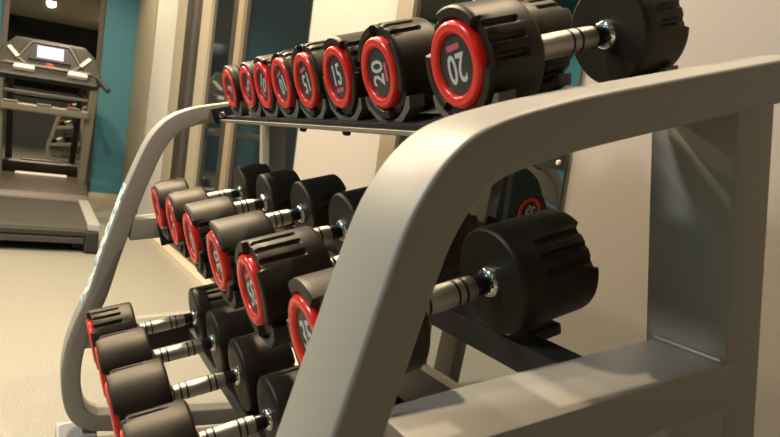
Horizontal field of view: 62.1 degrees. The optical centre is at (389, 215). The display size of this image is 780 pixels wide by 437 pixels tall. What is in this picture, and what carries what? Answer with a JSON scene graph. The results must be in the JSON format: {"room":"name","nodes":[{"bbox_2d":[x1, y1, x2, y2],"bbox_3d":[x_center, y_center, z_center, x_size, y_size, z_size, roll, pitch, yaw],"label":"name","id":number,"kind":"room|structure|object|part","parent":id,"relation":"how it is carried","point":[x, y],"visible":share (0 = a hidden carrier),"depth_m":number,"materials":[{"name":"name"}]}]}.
{"room":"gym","nodes":[
{"label":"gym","id":0,"kind":"room"},
{"bbox_2d":[0,0,138,193],"bbox_3d":[-4.305,-1.587,6.108,3.550,2.736,0.096,5,6,-29],"label":"wall","id":1,"kind":"structure","parent":0,"point":[121,16],"depth_m":6.85,"materials":[{"name":"teal paint"}]},
{"bbox_2d":[1,0,105,192],"bbox_3d":[-3.408,-1.525,6.525,0.888,2.536,0.032,5,6,-29],"label":"wall mirror","id":2,"kind":"object","parent":1,"relation":"attached to","point":[32,142],"visible":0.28,"depth_m":6.55,"materials":[{"name":"grey mirror"}]},
{"bbox_2d":[88,192,118,205],"bbox_3d":[-3.049,-0.173,6.945,0.342,0.128,0.024,5,6,-29],"label":"baseboard","id":3,"kind":"structure","parent":1,"relation":"attached to","point":[94,198],"depth_m":6.92,"materials":[{"name":"beige"}]},
{"bbox_2d":[0,204,250,436],"bbox_3d":[-1.889,0.538,2.104,4.240,0.080,9.920,5,6,-29],"label":"floor","id":4,"kind":"structure","parent":0,"point":[42,284],"depth_m":3.08,"materials":[{"name":"plastic"}]},
{"bbox_2d":[0,36,110,252],"bbox_3d":[-2.719,-0.657,5.098,0.936,1.509,2.104,5,6,-29],"label":"treadmill","id":5,"kind":"object","parent":4,"relation":"on","point":[34,206],"visible":1,"depth_m":5.43,"materials":[{"name":"grey plastic"}]},
{"bbox_3d":[-3.120,-1.367,5.371,0.103,0.096,0.027,8,5,1],"label":"cup holder trim","id":6,"kind":"part","parent":5,"relation":"part of","materials":[{"name":"beige plastic"}]},
{"bbox_3d":[-3.145,-1.366,5.375,0.102,0.250,0.257,9,5,16],"label":"wing panel","id":7,"kind":"part","parent":5,"relation":"part of","materials":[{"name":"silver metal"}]},
{"bbox_2d":[0,170,87,201],"bbox_3d":[-3.104,-0.213,5.731,0.752,0.302,0.768,5,6,-29],"label":"hood","id":8,"kind":"object","parent":5,"relation":"attached to","point":[17,184],"depth_m":5.59,"materials":[{"name":"beige"}]},
{"bbox_3d":[-2.888,-1.355,5.513,0.495,0.217,0.125,5,6,-29],"label":"console frame","id":9,"kind":"part","parent":5,"relation":"part of","materials":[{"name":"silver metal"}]},
{"bbox_3d":[-2.645,-1.327,5.632,0.027,0.096,0.103,11,6,31],"label":"cup holder trim","id":10,"kind":"part","parent":5,"relation":"part of","materials":[{"name":"beige plastic"}]},
{"bbox_3d":[-2.636,-1.323,5.655,0.257,0.250,0.102,9,5,16],"label":"wing panel","id":11,"kind":"part","parent":5,"relation":"part of","materials":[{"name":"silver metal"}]},
{"bbox_3d":[-2.351,-0.018,5.038,0.080,0.052,1.408,5,6,-29],"label":"rail","id":12,"kind":"part","parent":5,"relation":"part of","materials":[{"name":"grey"}]},
{"bbox_3d":[-2.462,-1.120,5.558,0.045,0.142,0.264,2,7,-45],"label":"handle","id":13,"kind":"part","parent":5,"relation":"part of","materials":[{"name":"black"}]},
{"bbox_2d":[55,54,779,436],"bbox_3d":[-0.170,0.224,1.351,0.841,1.137,1.562,5,6,-29],"label":"dumbbell rack","id":14,"kind":"object","parent":4,"relation":"on","point":[694,373],"visible":0.73,"depth_m":0.72,"materials":[{"name":"silver metal"}]},
{"bbox_2d":[86,283,228,368],"bbox_3d":[-0.591,0.285,1.712,0.388,0.238,0.156,5,6,-29],"label":"dumbbell","id":15,"kind":"object","parent":14,"relation":"on","point":[102,321],"visible":0.48,"depth_m":1.68,"materials":[{"name":"black rubber"}]},
{"bbox_3d":[-0.591,0.285,1.712,0.166,0.034,0.034,-11,13,-26],"label":"handle","id":16,"kind":"part","parent":15,"relation":"part of","materials":[{"name":"silver metal"}]},
{"bbox_3d":[-0.493,0.015,1.915,0.370,0.167,0.012,5,6,-29],"label":"plate","id":17,"kind":"part","parent":14,"relation":"part of","materials":[{"name":"black metal"}]},
{"bbox_3d":[-0.660,0.350,1.881,0.356,0.149,0.012,5,6,-29],"label":"plate","id":18,"kind":"part","parent":14,"relation":"part of","materials":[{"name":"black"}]},
{"bbox_3d":[-0.513,0.103,1.984,0.831,1.080,0.102,5,6,-29],"label":"frame","id":19,"kind":"part","parent":14,"relation":"part of","materials":[{"name":"silver metal"}]},
{"bbox_2d":[95,305,254,404],"bbox_3d":[-0.486,0.317,1.521,0.383,0.236,0.156,5,6,-29],"label":"dumbbell","id":20,"kind":"object","parent":14,"relation":"on","point":[120,349],"visible":0.5,"depth_m":1.49,"materials":[{"name":"black rubber"}]},
{"bbox_3d":[-0.486,0.316,1.521,0.161,0.034,0.034,-11,13,-26],"label":"handle","id":21,"kind":"part","parent":20,"relation":"part of","materials":[{"name":"silver metal"}]},
{"bbox_2d":[105,332,294,436],"bbox_3d":[-0.381,0.348,1.331,0.379,0.235,0.156,5,6,-29],"label":"dumbbell","id":22,"kind":"object","parent":14,"relation":"on","point":[130,389],"visible":0.65,"depth_m":1.30,"materials":[{"name":"black rubber"}]},
{"bbox_3d":[-0.382,0.348,1.331,0.157,0.034,0.034,-11,13,-26],"label":"handle","id":23,"kind":"part","parent":22,"relation":"part of","materials":[{"name":"silver metal"}]},
{"bbox_2d":[120,365,299,436],"bbox_3d":[-0.276,0.379,1.141,0.373,0.233,0.156,5,6,-29],"label":"dumbbell","id":24,"kind":"object","parent":14,"relation":"on","point":[172,419],"visible":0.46,"depth_m":1.12,"materials":[{"name":"black rubber"}]},
{"bbox_3d":[-0.276,0.379,1.141,0.150,0.034,0.034,-11,13,-26],"label":"handle","id":25,"kind":"part","parent":24,"relation":"part of","materials":[{"name":"silver metal"}]},
{"bbox_2d":[151,163,270,234],"bbox_3d":[-0.478,-0.048,1.776,0.332,0.219,0.142,5,6,-29],"label":"dumbbell","id":26,"kind":"object","parent":14,"relation":"on","point":[244,177],"visible":0.56,"depth_m":1.75,"materials":[{"name":"black rubber"}]},
{"bbox_3d":[-0.478,-0.050,1.776,0.158,0.034,0.034,-14,15,-26],"label":"handle","id":27,"kind":"part","parent":26,"relation":"part of","materials":[{"name":"silver metal"}]},
{"bbox_3d":[-0.329,-0.338,1.944,0.399,0.179,0.012,5,6,-29],"label":"plate","id":28,"kind":"part","parent":14,"relation":"part of","materials":[{"name":"black metal"}]},
{"bbox_3d":[-0.253,0.438,1.349,0.078,0.057,1.347,5,6,-29],"label":"rail","id":29,"kind":"part","parent":14,"relation":"part of","materials":[{"name":"black metal"}]},
{"bbox_2d":[165,169,299,251],"bbox_3d":[-0.372,-0.016,1.580,0.334,0.220,0.143,5,6,-29],"label":"dumbbell","id":30,"kind":"object","parent":14,"relation":"on","point":[273,189],"visible":0.65,"depth_m":1.56,"materials":[{"name":"black rubber"}]},
{"bbox_3d":[-0.372,-0.017,1.579,0.157,0.034,0.034,-14,15,-26],"label":"handle","id":31,"kind":"part","parent":30,"relation":"part of","materials":[{"name":"silver metal"}]},
{"bbox_2d":[222,65,244,110],"bbox_3d":[-0.335,-0.376,1.813,0.259,0.192,0.124,5,6,-28],"label":"dumbbell","id":32,"kind":"object","parent":14,"relation":"on","point":[230,73],"visible":0.38,"depth_m":1.73,"materials":[{"name":"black rubber"}]},
{"bbox_3d":[-0.432,-0.346,1.766,0.005,0.075,0.075,-17,26,-25],"label":"number plate","id":33,"kind":"part","parent":32,"relation":"part of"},
{"bbox_2d":[239,60,258,110],"bbox_3d":[-0.251,-0.351,1.662,0.265,0.193,0.122,5,6,-29],"label":"dumbbell","id":34,"kind":"object","parent":14,"relation":"on","point":[246,69],"visible":0.35,"depth_m":1.60,"materials":[{"name":"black rubber"}]},
{"bbox_3d":[-0.351,-0.321,1.613,0.005,0.074,0.074,-17,-24,-25],"label":"number plate","id":35,"kind":"part","parent":34,"relation":"part of","materials":[{"name":"grey"}]},
{"bbox_2d":[183,174,345,271],"bbox_3d":[-0.261,0.011,1.397,0.359,0.230,0.143,5,6,-29],"label":"dumbbell","id":36,"kind":"object","parent":14,"relation":"on","point":[310,199],"visible":0.6,"depth_m":1.37,"materials":[{"name":"black rubber"}]},
{"bbox_3d":[-0.403,0.046,1.327,0.005,0.078,0.078,-14,-3,-26],"label":"number plate","id":37,"kind":"part","parent":36,"relation":"part of","materials":[{"name":"grey"}]},
{"bbox_3d":[-0.261,0.011,1.397,0.166,0.034,0.034,-14,15,-26],"label":"handle","id":38,"kind":"part","parent":36,"relation":"part of","materials":[{"name":"silver metal"}]},
{"bbox_2d":[253,54,277,111],"bbox_3d":[-0.173,-0.340,1.557,0.304,0.212,0.131,5,6,-29],"label":"dumbbell","id":39,"kind":"object","parent":14,"relation":"on","point":[266,95],"visible":0.23,"depth_m":1.48,"materials":[{"name":"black rubber"}]},
{"bbox_3d":[-0.290,-0.302,1.500,0.005,0.078,0.078,-17,51,-25],"label":"number plate","id":40,"kind":"part","parent":39,"relation":"part of","materials":[{"name":"grey"}]},
{"bbox_2d":[270,49,299,113],"bbox_3d":[-0.110,-0.318,1.441,0.305,0.214,0.131,5,6,-29],"label":"dumbbell","id":41,"kind":"object","parent":14,"relation":"on","point":[281,73],"visible":0.25,"depth_m":1.37,"materials":[{"name":"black rubber"}]},
{"bbox_3d":[-0.228,-0.283,1.384,0.005,0.078,0.078,-17,-7,-25],"label":"number plate","id":42,"kind":"part","parent":41,"relation":"part of","materials":[{"name":"grey"}]},
{"bbox_2d":[206,186,367,300],"bbox_3d":[-0.153,0.043,1.200,0.363,0.232,0.144,5,6,-29],"label":"dumbbell","id":43,"kind":"object","parent":14,"relation":"on","point":[223,238],"visible":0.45,"depth_m":1.12,"materials":[{"name":"black rubber"}]},
{"bbox_3d":[-0.297,0.079,1.129,0.005,0.078,0.078,-14,0,-26],"label":"number plate","id":44,"kind":"part","parent":43,"relation":"part of","materials":[{"name":"grey"}]},
{"bbox_3d":[-0.153,0.043,1.200,0.162,0.034,0.034,-14,15,-26],"label":"handle","id":45,"kind":"part","parent":43,"relation":"part of","materials":[{"name":"silver metal"}]},
{"bbox_3d":[-0.134,-0.190,1.309,0.095,0.039,1.347,5,6,-29],"label":"rail","id":46,"kind":"part","parent":14,"relation":"part of","materials":[{"name":"black metal"}]},
{"bbox_2d":[322,31,368,115],"bbox_3d":[0.043,-0.282,1.186,0.337,0.230,0.139,5,6,-29],"label":"dumbbell","id":47,"kind":"object","parent":14,"relation":"on","point":[343,83],"visible":0.31,"depth_m":1.10,"materials":[{"name":"black rubber"}]},
{"bbox_3d":[-0.088,-0.240,1.123,0.005,0.078,0.078,-17,10,-25],"label":"number plate","id":48,"kind":"part","parent":47,"relation":"part of","materials":[{"name":"grey plastic"}]},
{"bbox_3d":[-0.290,0.137,1.280,0.043,0.031,1.347,5,6,-29],"label":"rail","id":49,"kind":"part","parent":14,"relation":"part of","materials":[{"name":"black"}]},
{"bbox_2d":[235,213,480,336],"bbox_3d":[-0.043,0.070,1.028,0.394,0.244,0.147,5,6,-29],"label":"dumbbell","id":50,"kind":"object","parent":14,"relation":"on","point":[266,264],"visible":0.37,"depth_m":0.93,"materials":[{"name":"black rubber"}]},
{"bbox_3d":[-0.201,0.108,0.950,0.005,0.078,0.078,-14,-8,-26],"label":"number plate","id":51,"kind":"part","parent":50,"relation":"part of","materials":[{"name":"grey"}]},
{"bbox_3d":[-0.043,0.070,1.028,0.166,0.034,0.034,-14,15,-26],"label":"handle","id":52,"kind":"part","parent":50,"relation":"part of","materials":[{"name":"silver metal"}]},
{"bbox_2d":[291,23,435,115],"bbox_3d":[-0.030,-0.302,1.323,0.339,0.234,0.140,5,6,-29],"label":"dumbbell","id":53,"kind":"object","parent":14,"relation":"on","point":[307,58],"visible":0.33,"depth_m":1.24,"materials":[{"name":"black rubber"}]},
{"bbox_3d":[-0.161,-0.262,1.260,0.005,0.078,0.078,-17,3,-25],"label":"number plate","id":54,"kind":"part","parent":53,"relation":"part of","materials":[{"name":"grey"}]},
{"bbox_3d":[-0.090,0.100,1.381,0.046,0.052,1.347,5,6,-29],"label":"rail","id":55,"kind":"part","parent":14,"relation":"part of","materials":[{"name":"black metal"}]},
{"bbox_2d":[286,209,598,373],"bbox_3d":[0.072,0.100,0.826,0.405,0.245,0.146,5,6,-29],"label":"dumbbell","id":56,"kind":"object","parent":14,"relation":"on","point":[523,272],"visible":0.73,"depth_m":0.82,"materials":[{"name":"black rubber"}]},
{"bbox_3d":[-0.091,0.142,0.746,0.005,0.078,0.078,-14,-3,-26],"label":"number plate","id":57,"kind":"part","parent":56,"relation":"part of","materials":[{"name":"grey"}]},
{"bbox_3d":[0.072,0.102,0.827,0.152,0.034,0.034,-14,15,-26],"label":"handle","id":58,"kind":"part","parent":56,"relation":"part of","materials":[{"name":"silver metal"}]},
{"bbox_2d":[357,0,574,118],"bbox_3d":[0.130,-0.260,1.054,0.366,0.247,0.144,5,6,-29],"label":"dumbbell","id":59,"kind":"object","parent":14,"relation":"on","point":[391,55],"visible":0.61,"depth_m":0.97,"materials":[{"name":"black rubber"}]},
{"bbox_3d":[-0.014,-0.217,0.984,0.005,0.078,0.078,-17,14,-25],"label":"number plate","id":60,"kind":"part","parent":59,"relation":"part of","materials":[{"name":"grey"}]},
{"bbox_2d":[421,85,584,112],"bbox_3d":[0.013,-0.245,1.424,0.264,0.099,1.269,5,6,-29],"label":"tray","id":61,"kind":"object","parent":14,"relation":"on","point":[543,88],"depth_m":1.11,"materials":[{"name":"black metal"}]},
{"bbox_3d":[0.147,0.206,0.759,0.264,0.088,0.009,5,6,-29],"label":"arm plate","id":62,"kind":"part","parent":14,"relation":"part of","materials":[{"name":"silver metal"}]},
{"bbox_3d":[0.171,0.313,0.734,0.824,1.082,0.118,5,6,-29],"label":"frame","id":63,"kind":"part","parent":14,"relation":"part of","materials":[{"name":"silver metal"}]},
{"bbox_2d":[425,0,688,113],"bbox_3d":[0.227,-0.232,0.870,0.365,0.244,0.144,5,6,-29],"label":"dumbbell","id":64,"kind":"object","parent":14,"relation":"on","point":[480,49],"visible":0.91,"depth_m":0.83,"materials":[{"name":"black rubber"}]},
{"bbox_3d":[0.084,-0.187,0.801,0.005,0.078,0.078,-17,8,-25],"label":"number plate","id":65,"kind":"part","parent":64,"relation":"part of","materials":[{"name":"grey"}]},
{"bbox_3d":[0.228,-0.230,0.871,0.188,0.034,0.034,-17,16,-25],"label":"handle","id":66,"kind":"part","parent":64,"relation":"part of","materials":[{"name":"silver metal"}]},
{"bbox_2d":[293,0,779,436],"bbox_3d":[-0.217,-0.726,2.790,0.096,2.736,9.934,5,6,-31],"label":"wall","id":67,"kind":"structure","parent":0,"point":[607,187],"depth_m":1.41,"materials":[{"name":"beige paint"}]},
{"bbox_2d":[121,0,158,214],"bbox_3d":[-2.480,-1.374,6.474,0.024,2.736,1.018,5,6,-31],"label":"trim","id":68,"kind":"structure","parent":67,"relation":"attached to","point":[148,9],"depth_m":6.45,"materials":[{"name":"brown paint"}]},
{"bbox_2d":[138,0,178,214],"bbox_3d":[-1.982,-1.229,5.637,0.024,2.736,0.842,5,6,-31],"label":"trim","id":69,"kind":"structure","parent":67,"relation":"attached to","point":[167,9],"depth_m":5.62,"materials":[{"name":"grey paint"}]},
{"bbox_2d":[160,0,187,180],"bbox_3d":[-1.678,-1.140,5.126,0.024,2.736,0.361,5,6,-31],"label":"trim","id":70,"kind":"structure","parent":67,"relation":"attached to","point":[182,4],"depth_m":5.13,"materials":[{"name":"brown paint"}]},
{"bbox_2d":[170,0,238,262],"bbox_3d":[-1.250,-1.044,4.408,0.028,2.680,1.323,5,6,-31],"label":"window","id":71,"kind":"structure","parent":67,"relation":"in","point":[210,29],"depth_m":4.38,"materials":[{"name":"clear glass"}]},
{"bbox_3d":[-1.425,0.259,4.530,0.024,0.040,1.322,5,6,-31],"label":"rail","id":72,"kind":"part","parent":71,"relation":"part of","materials":[{"name":"brown metal"}]},
{"bbox_3d":[-1.541,-1.149,4.900,0.028,2.640,0.161,5,6,-31],"label":"frame","id":73,"kind":"part","parent":71,"relation":"part of","materials":[{"name":"beige wood"}]},
{"bbox_3d":[-1.449,-1.124,4.756,0.016,2.640,0.185,5,6,-31],"label":"frame","id":74,"kind":"part","parent":71,"relation":"part of","materials":[{"name":"grey"}]},
{"bbox_3d":[-1.377,-1.102,4.624,0.028,2.640,0.121,5,6,-31],"label":"frame","id":75,"kind":"part","parent":71,"relation":"part of","materials":[{"name":"beige wood"}]},
{"bbox_3d":[-1.286,-1.075,4.471,0.028,2.640,0.241,5,6,-31],"label":"frame","id":76,"kind":"part","parent":71,"relation":"part of","materials":[{"name":"brown paint"}]},
{"bbox_3d":[-0.938,-0.974,3.886,0.028,2.640,0.097,5,6,-31],"label":"frame","id":77,"kind":"part","parent":71,"relation":"part of","materials":[{"name":"beige wood"}]},
{"bbox_2d":[113,202,298,365],"bbox_3d":[-1.249,0.373,4.162,0.092,0.040,6.731,5,6,-31],"label":"trim","id":78,"kind":"structure","parent":67,"relation":"attached to","point":[185,265],"depth_m":4.36,"materials":[{"name":"beige paint"}]},
{"bbox_2d":[211,0,313,281],"bbox_3d":[-0.650,-0.870,3.401,0.028,2.680,1.050,5,6,-31],"label":"window","id":79,"kind":"structure","parent":67,"relation":"in","point":[264,27],"depth_m":3.50,"materials":[{"name":"clear glass"}]},
{"bbox_3d":[-0.887,-0.959,3.801,0.028,2.640,0.105,5,6,-31],"label":"frame","id":80,"kind":"part","parent":79,"relation":"part of","materials":[{"name":"brown"}]},
{"bbox_2d":[375,0,417,174],"bbox_3d":[0.052,-0.637,2.222,0.024,2.736,0.109,5,6,-31],"label":"trim","id":81,"kind":"structure","parent":67,"relation":"attached to","point":[406,9],"depth_m":2.23,"materials":[{"name":"brown wood"}]},
{"bbox_2d":[398,368,451,401],"bbox_3d":[0.121,0.612,1.960,0.011,0.258,0.776,5,6,-31],"label":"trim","id":82,"kind":"structure","parent":67,"relation":"attached to","point":[416,384],"depth_m":2.01,"materials":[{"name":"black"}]},
{"bbox_2d":[398,0,472,367],"bbox_3d":[0.165,-0.635,2.040,0.020,2.196,0.317,5,6,-31],"label":"wall mirror","id":83,"kind":"object","parent":67,"relation":"attached to","point":[426,9],"visible":0.04,"depth_m":2.10,"materials":[{"name":"mirror"}]},
{"bbox_2d":[421,0,582,389],"bbox_3d":[0.364,-0.577,1.706,0.020,2.196,0.448,5,6,-31],"label":"wall mirror","id":84,"kind":"object","parent":67,"relation":"attached to","point":[454,363],"visible":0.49,"depth_m":1.73,"materials":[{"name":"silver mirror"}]}
]}

